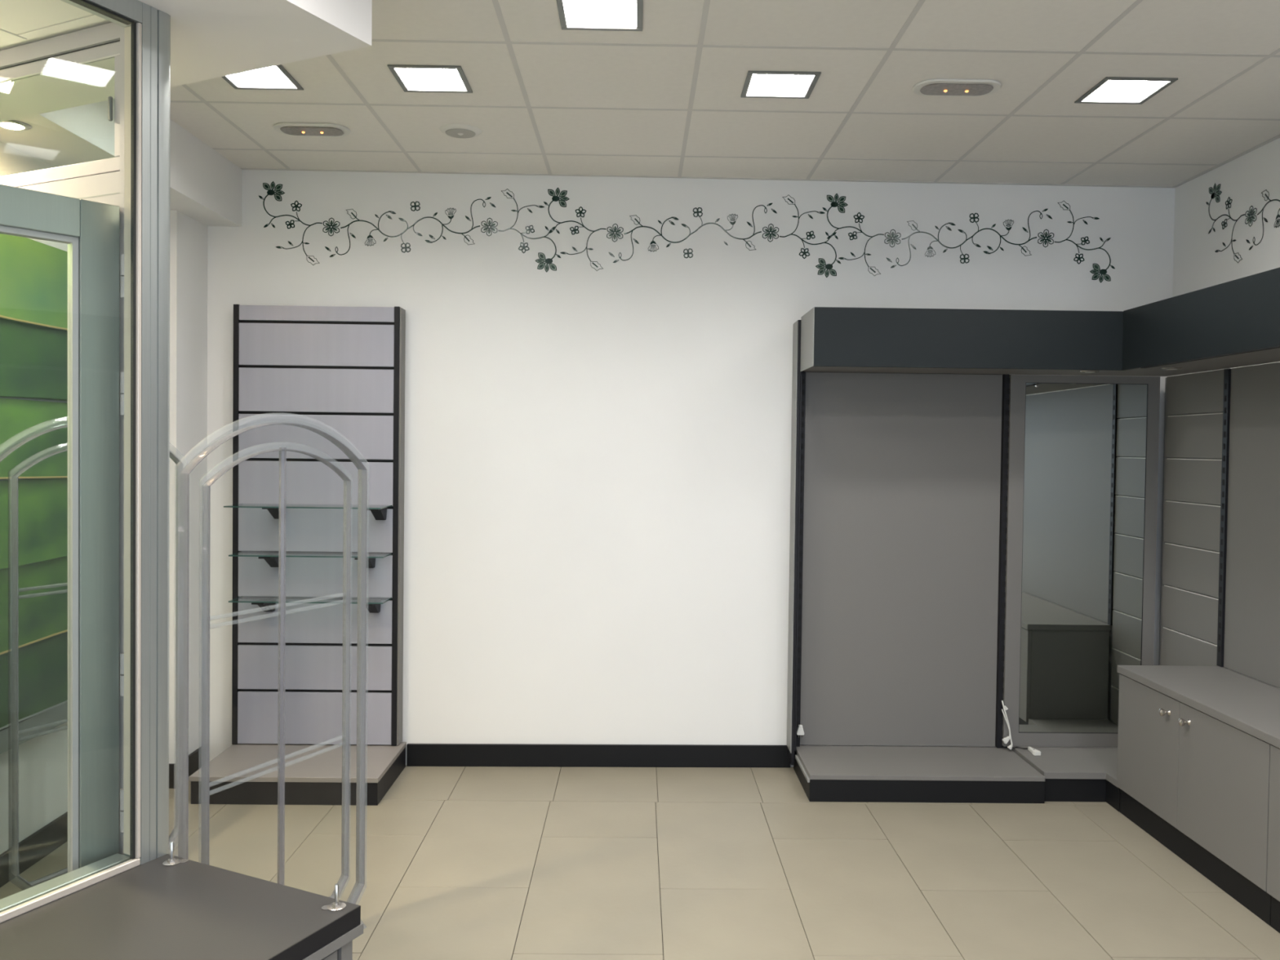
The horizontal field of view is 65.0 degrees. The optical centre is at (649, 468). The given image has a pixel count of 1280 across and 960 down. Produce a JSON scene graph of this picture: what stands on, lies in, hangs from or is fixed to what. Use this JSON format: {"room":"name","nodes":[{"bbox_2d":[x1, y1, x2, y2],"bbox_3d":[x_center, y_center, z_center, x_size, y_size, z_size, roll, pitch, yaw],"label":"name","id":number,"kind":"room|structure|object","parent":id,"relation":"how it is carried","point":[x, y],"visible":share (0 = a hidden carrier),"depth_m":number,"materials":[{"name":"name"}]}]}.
{"room":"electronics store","nodes":[
{"label":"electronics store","id":0,"kind":"room"},
{"bbox_2d":[0,141,67,854],"bbox_3d":[-2.235,-0.041,1.172,0.160,3.000,7.400,1,1,-1],"label":"wall","id":1,"kind":"structure","parent":0,"point":[42,759],"depth_m":3.58,"materials":[{"name":"white paint"}]},
{"bbox_2d":[0,120,31,130],"bbox_3d":[-2.012,-1.082,3.173,0.110,0.008,0.110,1,1,-1],"label":"recessed light","id":2,"kind":"object","parent":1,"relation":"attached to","point":[11,124],"visible":0.94,"depth_m":3.17,"materials":[{"name":"silver metal"}]},
{"bbox_2d":[0,233,67,754],"bbox_3d":[-2.142,0.085,3.157,0.045,1.745,1.760,1,1,-1],"label":"panel display","id":3,"kind":"object","parent":1,"relation":"attached to","point":[33,274],"visible":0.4,"depth_m":3.49,"materials":[{"name":"green printed plastic"},{"name":"yellow trim"}]},
{"bbox_2d":[0,811,67,887],"bbox_3d":[-2.179,1.380,2.444,0.015,0.105,3.880,1,1,-1],"label":"baseboard","id":4,"kind":"structure","parent":1,"relation":"attached to","point":[51,837],"depth_m":3.58,"materials":[{"name":"black"}]},
{"bbox_2d":[0,98,241,226],"bbox_3d":[-2.001,-1.191,1.190,0.320,0.295,7.080,1,1,-1],"label":"beam","id":5,"kind":"structure","parent":1,"relation":"attached to","point":[206,186],"depth_m":3.95,"materials":[{"name":"white paint"}]},
{"bbox_2d":[168,763,175,788],"bbox_3d":[-2.123,1.339,4.377,0.144,0.105,0.014,1,1,-1],"label":"baseboard","id":6,"kind":"structure","parent":1,"relation":"attached to","point":[171,765],"depth_m":4.37,"materials":[{"name":"black"}]},
{"bbox_2d":[0,0,372,122],"bbox_3d":[-2.273,-1.194,2.740,3.287,0.363,0.680,1,1,26],"label":"beam","id":7,"kind":"structure","parent":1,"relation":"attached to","point":[210,39],"depth_m":2.33,"materials":[{"name":"paint"}]},
{"bbox_2d":[168,209,208,763],"bbox_3d":[-2.126,0.135,4.543,0.145,2.505,0.370,1,1,-1],"label":"column","id":8,"kind":"structure","parent":1,"relation":"attached to","point":[188,235],"depth_m":4.50,"materials":[{"name":"white paint"}]},
{"bbox_2d":[0,0,1279,187],"bbox_3d":[0.200,-1.212,1.201,5.000,0.540,7.450,1,1,-1],"label":"ceiling","id":9,"kind":"structure","parent":0,"point":[663,100],"depth_m":3.58,"materials":[{"name":"white tile"}]},
{"bbox_2d":[222,64,303,90],"bbox_3d":[-1.349,-1.376,3.452,0.244,0.065,0.244,1,1,-1],"label":"ceiling lamp","id":10,"kind":"object","parent":9,"relation":"attached to","point":[273,77],"visible":0.53,"depth_m":3.56,"materials":[{"name":"grey plastic"}]},
{"bbox_2d":[247,66,281,72],"bbox_3d":[-1.349,-1.400,3.452,0.196,0.005,0.196,1,1,-1],"label":"diffuser","id":11,"kind":"object","parent":10,"relation":"attached to","point":[273,68],"depth_m":3.53,"materials":[{"name":"white plastic"}]},
{"bbox_2d":[273,122,351,136],"bbox_3d":[-1.351,-1.353,4.030,0.300,0.018,0.150,1,1,-1],"label":"recessed light","id":12,"kind":"object","parent":9,"relation":"in","point":[298,129],"visible":1,"depth_m":4.00,"materials":[{"name":"white plastic"}]},
{"bbox_2d":[386,64,472,93],"bbox_3d":[-0.749,-1.369,3.460,0.244,0.065,0.244,1,1,-1],"label":"ceiling lamp","id":13,"kind":"object","parent":9,"relation":"attached to","point":[411,78],"visible":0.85,"depth_m":3.56,"materials":[{"name":"grey plastic"}]},
{"bbox_2d":[405,68,459,75],"bbox_3d":[-0.749,-1.392,3.459,0.196,0.005,0.196,1,1,-1],"label":"diffuser","id":14,"kind":"object","parent":13,"relation":"attached to","point":[409,72],"depth_m":3.53,"materials":[{"name":"white plastic"}]},
{"bbox_2d":[439,123,481,137],"bbox_3d":[-0.756,-1.345,4.027,0.168,0.018,0.168,1,1,-1],"label":"ceiling sensor","id":15,"kind":"object","parent":9,"relation":"attached to","point":[454,130],"visible":1,"depth_m":4.00,"materials":[{"name":"white plastic"}]},
{"bbox_2d":[555,0,643,31],"bbox_3d":[-0.140,-1.349,2.908,0.244,0.065,0.244,1,1,-1],"label":"ceiling lamp","id":16,"kind":"object","parent":9,"relation":"attached to","point":[574,15],"visible":1,"depth_m":3.01,"materials":[{"name":"grey plastic"}]},
{"bbox_2d":[568,0,635,9],"bbox_3d":[-0.140,-1.373,2.907,0.196,0.005,0.196,1,1,-1],"label":"diffuser","id":17,"kind":"object","parent":16,"relation":"attached to","point":[572,4],"depth_m":2.97,"materials":[{"name":"white plastic"}]},
{"bbox_2d":[740,71,821,98],"bbox_3d":[0.451,-1.355,3.475,0.244,0.065,0.244,1,1,-1],"label":"ceiling lamp","id":18,"kind":"object","parent":9,"relation":"attached to","point":[757,84],"visible":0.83,"depth_m":3.58,"materials":[{"name":"grey plastic"}]},
{"bbox_2d":[751,74,805,81],"bbox_3d":[0.451,-1.378,3.474,0.196,0.005,0.196,1,1,-1],"label":"diffuser","id":19,"kind":"object","parent":18,"relation":"attached to","point":[756,77],"depth_m":3.55,"materials":[{"name":"white plastic"}]},
{"bbox_2d":[912,78,1001,96],"bbox_3d":[1.063,-1.311,3.475,0.300,0.018,0.150,1,1,-1],"label":"recessed light","id":20,"kind":"object","parent":9,"relation":"in","point":[935,86],"visible":1,"depth_m":3.45,"materials":[{"name":"white plastic"}]},
{"bbox_2d":[1074,76,1177,104],"bbox_3d":[1.651,-1.340,3.490,0.244,0.065,0.244,1,1,-1],"label":"ceiling lamp","id":21,"kind":"object","parent":9,"relation":"attached to","point":[1110,90],"visible":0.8,"depth_m":3.58,"materials":[{"name":"grey plastic"}]},
{"bbox_2d":[1101,80,1146,87],"bbox_3d":[1.651,-1.363,3.489,0.196,0.005,0.196,1,1,-1],"label":"diffuser","id":22,"kind":"object","parent":21,"relation":"attached to","point":[1110,83],"depth_m":3.56,"materials":[{"name":"white plastic"}]},
{"bbox_2d":[0,765,1279,959],"bbox_3d":[0.116,1.547,1.236,5.200,0.120,7.600,1,1,-1],"label":"floor","id":23,"kind":"structure","parent":0,"point":[462,863],"depth_m":3.58,"materials":[{"name":"brown tile"}]},
{"bbox_2d":[0,22,124,854],"bbox_3d":[-1.585,0.222,2.442,1.044,2.436,0.053,1,1,26],"label":"window","id":24,"kind":"structure","parent":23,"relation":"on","point":[102,180],"depth_m":2.24,"materials":[{"name":"grey"}]},
{"bbox_2d":[0,184,124,872],"bbox_3d":[-1.445,0.434,1.893,0.057,2.000,0.873,2,2,40],"label":"door","id":25,"kind":"structure","parent":24,"relation":"attached to","point":[91,230],"depth_m":2.15,"materials":[{"name":"grey metal"}]},
{"bbox_2d":[0,0,170,923],"bbox_3d":[-1.750,0.254,0.847,0.076,2.436,3.076,1,1,26],"label":"window frame","id":26,"kind":"structure","parent":23,"relation":"on","point":[147,28],"depth_m":2.15,"materials":[{"name":"metal"}]},
{"bbox_2d":[0,424,183,885],"bbox_3d":[-1.829,0.620,3.312,0.090,1.594,0.704,1,1,26],"label":"security gate","id":27,"kind":"object","parent":23,"relation":"on","point":[180,466],"visible":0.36,"depth_m":3.08,"materials":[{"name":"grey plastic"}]},
{"bbox_2d":[0,853,363,959],"bbox_3d":[-1.070,1.165,1.585,0.552,0.600,1.170,1,1,26],"label":"countertop","id":28,"kind":"structure","parent":23,"relation":"on","point":[191,909],"depth_m":1.92,"materials":[{"name":"grey laminate"}]},
{"bbox_2d":[162,841,188,866],"bbox_3d":[-1.025,0.830,2.172,0.049,0.046,0.036,1,1,-1],"label":"bolt","id":29,"kind":"object","parent":28,"relation":"on","point":[171,861],"visible":1,"depth_m":2.17,"materials":[{"name":"silver metal"}]},
{"bbox_2d":[162,858,181,866],"bbox_3d":[-1.032,0.851,2.173,0.036,0.003,0.036,1,1,-1],"label":"washer","id":30,"kind":"object","parent":29,"relation":"in","point":[170,862],"depth_m":2.17,"materials":[{"name":"silver metal"}]},
{"bbox_2d":[321,883,346,911],"bbox_3d":[-0.619,0.839,1.975,0.046,0.046,0.036,1,1,-1],"label":"bolt","id":31,"kind":"object","parent":28,"relation":"on","point":[336,905],"visible":1,"depth_m":1.97,"materials":[{"name":"silver metal"}]},
{"bbox_2d":[327,902,346,911],"bbox_3d":[-0.614,0.860,1.975,0.036,0.003,0.036,1,1,-1],"label":"washer","id":32,"kind":"object","parent":31,"relation":"in","point":[335,906],"depth_m":1.97,"materials":[{"name":"silver metal"}]},
{"bbox_2d":[177,418,367,903],"bbox_3d":[-1.047,0.640,2.862,0.090,1.594,0.704,1,1,26],"label":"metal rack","id":33,"kind":"object","parent":23,"relation":"on","point":[184,476],"visible":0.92,"depth_m":2.85,"materials":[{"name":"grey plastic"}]},
{"bbox_2d":[188,304,406,805],"bbox_3d":[-1.514,0.329,4.426,0.784,2.136,0.528,1,1,-1],"label":"tower","id":34,"kind":"object","parent":23,"relation":"on","point":[339,371],"visible":0.92,"depth_m":4.61,"materials":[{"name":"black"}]},
{"bbox_2d":[188,742,406,782],"bbox_3d":[-1.525,1.290,4.441,0.784,0.020,0.516,1,1,-1],"label":"shelf","id":35,"kind":"object","parent":34,"relation":"attached to","point":[242,762],"depth_m":4.38,"materials":[{"name":"grey laminate"}]},
{"bbox_2d":[223,503,392,519],"bbox_3d":[-1.517,0.200,4.495,0.682,0.068,0.217,1,1,-1],"label":"glass shelf","id":36,"kind":"object","parent":34,"relation":"attached to","point":[379,512],"visible":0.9,"depth_m":4.49,"materials":[{"name":"teal"}]},
{"bbox_2d":[228,551,391,568],"bbox_3d":[-1.520,0.419,4.527,0.682,0.068,0.162,1,1,-1],"label":"glass shelf","id":37,"kind":"object","parent":34,"relation":"attached to","point":[271,557],"visible":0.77,"depth_m":4.51,"materials":[{"name":"teal"}]},
{"bbox_2d":[228,595,391,613],"bbox_3d":[-1.522,0.623,4.531,0.682,0.068,0.162,1,1,-1],"label":"glass shelf","id":38,"kind":"object","parent":34,"relation":"attached to","point":[266,604],"visible":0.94,"depth_m":4.52,"materials":[{"name":"teal"}]},
{"bbox_2d":[786,320,1044,803],"bbox_3d":[1.187,0.379,4.519,1.042,2.100,0.466,1,1,-1],"label":"display unit","id":39,"kind":"object","parent":23,"relation":"on","point":[899,486],"visible":0.88,"depth_m":4.71,"materials":[{"name":"grey laminate"}]},
{"bbox_2d":[796,724,804,737],"bbox_3d":[0.706,1.226,4.692,0.035,0.058,0.016,1,1,-1],"label":"plug","id":40,"kind":"object","parent":39,"relation":"attached to","point":[800,731],"visible":0.97,"depth_m":4.68,"materials":[{"name":"white plastic"}]},
{"bbox_2d":[1001,700,1012,749],"bbox_3d":[1.665,1.196,4.680,0.056,0.222,0.032,1,1,30],"label":"cable","id":41,"kind":"object","parent":39,"relation":"on","point":[1006,740],"visible":1,"depth_m":4.68,"materials":[{"name":"white plastic"}]},
{"bbox_2d":[1012,746,1118,801],"bbox_3d":[2.041,1.376,4.472,0.684,0.129,0.478,1,1,-1],"label":"platform","id":42,"kind":"object","parent":23,"relation":"on","point":[1071,774],"visible":0.69,"depth_m":4.37,"materials":[{"name":"grey laminate"}]},
{"bbox_2d":[1012,746,1040,755],"bbox_3d":[1.737,1.295,4.636,0.054,0.022,0.161,0,1,-32],"label":"plug","id":43,"kind":"object","parent":42,"relation":"on","point":[1034,752],"visible":1,"depth_m":4.60,"materials":[{"name":"white plastic"}]},
{"bbox_2d":[1105,779,1119,811],"bbox_3d":[1.976,1.395,4.291,0.002,0.096,0.130,1,1,-1],"label":"baseboard","id":44,"kind":"structure","parent":23,"relation":"on","point":[1113,793],"depth_m":4.28,"materials":[{"name":"black"}]},
{"bbox_2d":[1116,673,1271,925],"bbox_3d":[2.164,1.164,3.720,0.461,0.588,1.001,1,1,-1],"label":"base cabinet","id":45,"kind":"object","parent":23,"relation":"on","point":[1197,783],"visible":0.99,"depth_m":3.61,"materials":[{"name":"grey laminate"}]},
{"bbox_2d":[1117,665,1279,748],"bbox_3d":[2.199,0.875,2.735,0.434,0.030,2.975,1,1,-1],"label":"countertop","id":46,"kind":"structure","parent":45,"relation":"on","point":[1250,705],"depth_m":3.75,"materials":[{"name":"grey laminate"}]},
{"bbox_2d":[1266,744,1279,933],"bbox_3d":[2.176,1.186,2.717,0.461,0.588,0.999,1,1,-1],"label":"base cabinet","id":47,"kind":"object","parent":23,"relation":"on","point":[1273,832],"visible":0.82,"depth_m":3.19,"materials":[{"name":"grey laminate"}]},
{"bbox_2d":[207,169,1174,766],"bbox_3d":[0.141,-0.091,4.820,5.000,3.000,0.262,1,1,-1],"label":"wall","id":48,"kind":"structure","parent":0,"point":[597,464],"depth_m":4.72,"materials":[{"name":"white paint"}]},
{"bbox_2d":[173,746,201,788],"bbox_3d":[-2.060,1.336,4.526,0.014,0.105,0.320,1,1,-1],"label":"baseboard","id":49,"kind":"structure","parent":48,"relation":"attached to","point":[194,757],"depth_m":4.53,"materials":[{"name":"black"}]},
{"bbox_2d":[258,181,560,272],"bbox_3d":[-1.109,-1.121,4.669,1.400,0.400,0.002,1,1,-2],"label":"decal","id":50,"kind":"object","parent":48,"relation":"attached to","point":[278,193],"visible":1,"depth_m":4.67,"materials":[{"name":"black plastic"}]},
{"bbox_2d":[262,181,284,201],"bbox_3d":[-1.735,-1.282,4.648,0.102,0.092,0.001,1,1,-2],"label":"flower","id":51,"kind":"object","parent":50,"relation":"on","point":[277,194],"depth_m":4.65,"materials":[{"name":"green paint"}]},
{"bbox_2d":[285,219,294,229],"bbox_3d":[-1.663,-1.129,4.654,0.044,0.043,0.001,1,1,-2],"label":"flower","id":52,"kind":"object","parent":50,"relation":"on","point":[290,224],"depth_m":4.65,"materials":[{"name":"black paint"}]},
{"bbox_2d":[290,200,302,211],"bbox_3d":[-1.633,-1.215,4.652,0.054,0.051,0.001,1,1,-2],"label":"flower","id":53,"kind":"object","parent":50,"relation":"on","point":[295,206],"depth_m":4.65,"materials":[{"name":"black paint"}]},
{"bbox_2d":[322,217,339,236],"bbox_3d":[-1.474,-1.119,4.659,0.078,0.087,0.001,1,1,-2],"label":"flower","id":54,"kind":"object","parent":50,"relation":"on","point":[328,227],"depth_m":4.66,"materials":[{"name":"black paint"}]},
{"bbox_2d":[364,235,375,246],"bbox_3d":[-1.295,-1.058,4.665,0.052,0.054,0.001,1,1,-2],"label":"flower","id":55,"kind":"object","parent":50,"relation":"on","point":[370,236],"depth_m":4.66,"materials":[{"name":"black paint"}]},
{"bbox_2d":[400,242,410,253],"bbox_3d":[-1.131,-1.025,4.670,0.047,0.048,0.001,1,1,-2],"label":"flower","id":56,"kind":"object","parent":50,"relation":"on","point":[405,247],"depth_m":4.67,"materials":[{"name":"grey paint"}]},
{"bbox_2d":[409,200,420,211],"bbox_3d":[-1.087,-1.217,4.667,0.047,0.048,0.001,1,1,-2],"label":"flower","id":57,"kind":"object","parent":50,"relation":"on","point":[415,206],"depth_m":4.67,"materials":[{"name":"black paint"}]},
{"bbox_2d":[444,208,456,219],"bbox_3d":[-0.923,-1.185,4.673,0.052,0.054,0.001,1,1,-2],"label":"flower","id":58,"kind":"object","parent":50,"relation":"on","point":[450,217],"depth_m":4.67,"materials":[{"name":"black paint"}]},
{"bbox_2d":[480,217,497,235],"bbox_3d":[-0.744,-1.123,4.679,0.078,0.087,0.001,1,1,-2],"label":"flower","id":59,"kind":"object","parent":50,"relation":"on","point":[489,223],"depth_m":4.68,"materials":[{"name":"grey paint"}]},
{"bbox_2d":[518,242,529,253],"bbox_3d":[-0.585,-1.027,4.686,0.054,0.051,0.001,1,1,-2],"label":"flower","id":60,"kind":"object","parent":50,"relation":"on","point":[523,247],"depth_m":4.69,"materials":[{"name":"grey paint"}]},
{"bbox_2d":[525,225,534,234],"bbox_3d":[-0.555,-1.113,4.684,0.044,0.043,0.001,1,1,-2],"label":"flower","id":61,"kind":"object","parent":50,"relation":"on","point":[529,229],"depth_m":4.68,"materials":[{"name":"grey paint"}]},
{"bbox_2d":[534,252,556,272],"bbox_3d":[-0.482,-0.960,4.690,0.102,0.092,0.001,1,1,-2],"label":"flower","id":62,"kind":"object","parent":50,"relation":"on","point":[541,264],"depth_m":4.69,"materials":[{"name":"green paint"}]},
{"bbox_2d":[406,743,790,767],"bbox_3d":[-0.233,1.355,4.741,1.805,0.104,0.016,1,1,-2],"label":"baseboard","id":63,"kind":"structure","parent":48,"relation":"attached to","point":[418,754],"depth_m":4.73,"materials":[{"name":"black"}]},
{"bbox_2d":[543,186,840,277],"bbox_3d":[0.205,-1.103,4.706,1.400,0.400,0.002,1,1,-2],"label":"decal","id":64,"kind":"object","parent":48,"relation":"attached to","point":[555,198],"visible":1,"depth_m":4.71,"materials":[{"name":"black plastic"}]},
{"bbox_2d":[547,186,568,207],"bbox_3d":[-0.422,-1.264,4.685,0.102,0.092,0.001,1,1,-2],"label":"flower","id":65,"kind":"object","parent":64,"relation":"on","point":[555,198],"depth_m":4.68,"materials":[{"name":"paint"}]},
{"bbox_2d":[569,226,578,235],"bbox_3d":[-0.349,-1.111,4.690,0.044,0.043,0.001,1,1,-2],"label":"flower","id":66,"kind":"object","parent":64,"relation":"on","point":[574,230],"depth_m":4.69,"materials":[{"name":"black paint"}]},
{"bbox_2d":[575,206,586,217],"bbox_3d":[-0.320,-1.197,4.689,0.054,0.051,0.001,1,1,-2],"label":"flower","id":67,"kind":"object","parent":64,"relation":"on","point":[580,212],"depth_m":4.69,"materials":[{"name":"black paint"}]},
{"bbox_2d":[606,223,623,241],"bbox_3d":[-0.160,-1.101,4.696,0.078,0.087,0.001,1,1,-2],"label":"flower","id":68,"kind":"object","parent":64,"relation":"on","point":[615,234],"depth_m":4.70,"materials":[{"name":"black paint"}]},
{"bbox_2d":[648,240,658,252],"bbox_3d":[0.019,-1.039,4.702,0.052,0.054,0.001,1,1,-2],"label":"flower","id":69,"kind":"object","parent":64,"relation":"on","point":[652,246],"depth_m":4.70,"materials":[{"name":"black paint"}]},
{"bbox_2d":[683,248,693,257],"bbox_3d":[0.182,-1.007,4.707,0.047,0.048,0.001,1,1,-2],"label":"flower","id":70,"kind":"object","parent":64,"relation":"on","point":[687,253],"depth_m":4.71,"materials":[{"name":"black paint"}]},
{"bbox_2d":[693,207,702,217],"bbox_3d":[0.227,-1.199,4.704,0.047,0.048,0.001,1,1,-2],"label":"flower","id":71,"kind":"object","parent":64,"relation":"on","point":[697,209],"depth_m":4.70,"materials":[{"name":"black paint"}]},
{"bbox_2d":[727,213,737,225],"bbox_3d":[0.390,-1.166,4.709,0.052,0.054,0.001,1,1,-2],"label":"flower","id":72,"kind":"object","parent":64,"relation":"on","point":[731,223],"depth_m":4.71,"materials":[{"name":"grey paint"}]},
{"bbox_2d":[762,223,778,242],"bbox_3d":[0.569,-1.105,4.716,0.078,0.087,0.001,1,1,-2],"label":"flower","id":73,"kind":"object","parent":64,"relation":"on","point":[774,230],"depth_m":4.71,"materials":[{"name":"black paint"}]},
{"bbox_2d":[799,248,809,258],"bbox_3d":[0.729,-1.009,4.722,0.054,0.051,0.001,1,1,-2],"label":"flower","id":74,"kind":"object","parent":64,"relation":"on","point":[805,252],"depth_m":4.72,"materials":[{"name":"black paint"}]},
{"bbox_2d":[805,231,815,239],"bbox_3d":[0.758,-1.095,4.721,0.044,0.043,0.001,1,1,-2],"label":"flower","id":75,"kind":"object","parent":64,"relation":"on","point":[810,235],"depth_m":4.72,"materials":[{"name":"black paint"}]},
{"bbox_2d":[815,257,836,277],"bbox_3d":[0.831,-0.942,4.726,0.102,0.092,0.001,1,1,-2],"label":"flower","id":76,"kind":"object","parent":64,"relation":"on","point":[822,262],"depth_m":4.73,"materials":[{"name":"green paint"}]},
{"bbox_2d":[822,193,1115,283],"bbox_3d":[1.510,-1.085,4.742,1.400,0.400,0.002,1,1,-2],"label":"decal","id":77,"kind":"object","parent":48,"relation":"attached to","point":[841,209],"visible":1,"depth_m":4.74,"materials":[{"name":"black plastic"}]},
{"bbox_2d":[826,193,848,213],"bbox_3d":[0.884,-1.246,4.721,0.102,0.092,0.001,1,1,-2],"label":"flower","id":78,"kind":"object","parent":77,"relation":"on","point":[841,209],"depth_m":4.72,"materials":[{"name":"paint"}]},
{"bbox_2d":[848,231,857,239],"bbox_3d":[0.956,-1.093,4.726,0.044,0.043,0.001,1,1,-2],"label":"flower","id":79,"kind":"object","parent":77,"relation":"on","point":[853,235],"depth_m":4.73,"materials":[{"name":"black paint"}]},
{"bbox_2d":[853,212,864,222],"bbox_3d":[0.986,-1.179,4.725,0.054,0.051,0.001,1,1,-2],"label":"flower","id":80,"kind":"object","parent":77,"relation":"on","point":[858,218],"depth_m":4.73,"materials":[{"name":"black paint"}]},
{"bbox_2d":[884,229,901,247],"bbox_3d":[1.145,-1.083,4.732,0.078,0.087,0.001,1,1,-2],"label":"flower","id":81,"kind":"object","parent":77,"relation":"on","point":[895,237],"depth_m":4.73,"materials":[{"name":"grey paint"}]},
{"bbox_2d":[924,245,935,257],"bbox_3d":[1.325,-1.022,4.738,0.052,0.054,0.001,1,1,-2],"label":"flower","id":82,"kind":"object","parent":77,"relation":"on","point":[929,247],"depth_m":4.74,"materials":[{"name":"grey paint"}]},
{"bbox_2d":[960,253,969,263],"bbox_3d":[1.488,-0.990,4.743,0.047,0.048,0.001,1,1,-2],"label":"flower","id":83,"kind":"object","parent":77,"relation":"on","point":[964,258],"depth_m":4.74,"materials":[{"name":"black paint"}]},
{"bbox_2d":[968,213,978,222],"bbox_3d":[1.532,-1.181,4.740,0.047,0.048,0.001,1,1,-2],"label":"flower","id":84,"kind":"object","parent":77,"relation":"on","point":[974,218],"depth_m":4.74,"materials":[{"name":"black paint"}]},
{"bbox_2d":[1003,219,1013,231],"bbox_3d":[1.696,-1.149,4.746,0.052,0.054,0.001,1,1,-2],"label":"flower","id":85,"kind":"object","parent":77,"relation":"on","point":[1008,228],"depth_m":4.74,"materials":[{"name":"black paint"}]},
{"bbox_2d":[1037,229,1053,247],"bbox_3d":[1.875,-1.088,4.752,0.078,0.087,0.001,1,1,-2],"label":"flower","id":86,"kind":"object","parent":77,"relation":"on","point":[1048,237],"depth_m":4.75,"materials":[{"name":"black paint"}]},
{"bbox_2d":[1073,253,1084,264],"bbox_3d":[2.034,-0.992,4.758,0.054,0.051,0.001,1,1,-2],"label":"flower","id":87,"kind":"object","parent":77,"relation":"on","point":[1078,258],"depth_m":4.76,"materials":[{"name":"black paint"}]},
{"bbox_2d":[1080,236,1089,244],"bbox_3d":[2.064,-1.077,4.757,0.044,0.043,0.001,1,1,-2],"label":"flower","id":88,"kind":"object","parent":77,"relation":"on","point":[1084,241],"depth_m":4.76,"materials":[{"name":"black paint"}]},
{"bbox_2d":[1089,263,1111,283],"bbox_3d":[2.137,-0.924,4.763,0.102,0.092,0.001,1,1,-2],"label":"flower","id":89,"kind":"object","parent":77,"relation":"on","point":[1096,268],"depth_m":4.76,"materials":[{"name":"paint"}]},
{"bbox_2d":[800,306,1206,376],"bbox_3d":[1.550,-0.553,4.484,1.712,0.250,0.427,1,1,-1],"label":"overhead fascia panel","id":90,"kind":"object","parent":48,"relation":"attached to","point":[839,340],"visible":0.98,"depth_m":4.27,"materials":[{"name":"grey"}]},
{"bbox_2d":[1001,374,1159,746],"bbox_3d":[2.017,0.436,4.713,0.698,1.737,0.045,1,1,-1],"label":"mirror","id":91,"kind":"object","parent":48,"relation":"attached to","point":[1082,503],"visible":0.88,"depth_m":4.69,"materials":[{"name":"grey mirror"}]},
{"bbox_2d":[1170,137,1279,688],"bbox_3d":[2.602,0.018,1.233,0.165,3.000,7.400,1,1,-1],"label":"wall","id":92,"kind":"structure","parent":0,"point":[1197,266],"depth_m":4.32,"materials":[{"name":"white paint"}]},
{"bbox_2d":[1158,368,1231,668],"bbox_3d":[2.415,0.447,4.467,0.049,1.735,0.548,1,1,-1],"label":"slatwall panel","id":93,"kind":"object","parent":92,"relation":"attached to","point":[1197,420],"visible":0.74,"depth_m":4.43,"materials":[{"name":"grey"}]},
{"bbox_2d":[1122,267,1279,370],"bbox_3d":[2.231,-0.506,2.757,0.402,0.256,3.080,1,1,-1],"label":"overhead fascia panel","id":94,"kind":"object","parent":92,"relation":"attached to","point":[1234,323],"visible":0.97,"depth_m":3.67,"materials":[{"name":"grey laminate"}]},
{"bbox_2d":[1205,182,1279,263],"bbox_3d":[2.499,-1.045,3.804,0.002,0.400,1.400,1,1,-1],"label":"decal","id":95,"kind":"object","parent":92,"relation":"attached to","point":[1215,188],"visible":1,"depth_m":4.29,"materials":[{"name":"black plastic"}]},
{"bbox_2d":[1208,182,1222,202],"bbox_3d":[2.494,-1.212,4.429,0.001,0.092,0.102,1,1,-1],"label":"flower","id":96,"kind":"object","parent":95,"relation":"on","point":[1215,188],"depth_m":4.42,"materials":[{"name":"paint"}]},
{"bbox_2d":[1221,218,1226,229],"bbox_3d":[2.493,-1.058,4.358,0.001,0.042,0.044,1,1,-1],"label":"flower","id":97,"kind":"object","parent":95,"relation":"on","point":[1224,223],"depth_m":4.35,"materials":[{"name":"black paint"}]},
{"bbox_2d":[1225,196,1232,208],"bbox_3d":[2.494,-1.144,4.327,0.001,0.051,0.054,1,1,-1],"label":"flower","id":98,"kind":"object","parent":95,"relation":"on","point":[1228,204],"depth_m":4.32,"materials":[{"name":"black paint"}]},
{"bbox_2d":[1244,205,1257,226],"bbox_3d":[2.495,-1.046,4.169,0.001,0.087,0.078,1,1,-1],"label":"flower","id":99,"kind":"object","parent":95,"relation":"on","point":[1249,219],"depth_m":4.17,"materials":[{"name":"black paint"}]},
{"bbox_2d":[1274,213,1279,227],"bbox_3d":[2.496,-0.983,3.990,0.001,0.054,0.052,1,1,-1],"label":"flower","id":100,"kind":"object","parent":95,"relation":"on","point":[1278,215],"depth_m":3.99,"materials":[{"name":"black paint"}]},
{"bbox_2d":[1223,362,1279,688],"bbox_3d":[2.437,0.236,2.911,0.049,1.246,2.551,1,1,-1],"label":"wall panel","id":101,"kind":"object","parent":92,"relation":"attached to","point":[1252,586],"visible":1,"depth_m":4.00,"materials":[{"name":"grey laminate"}]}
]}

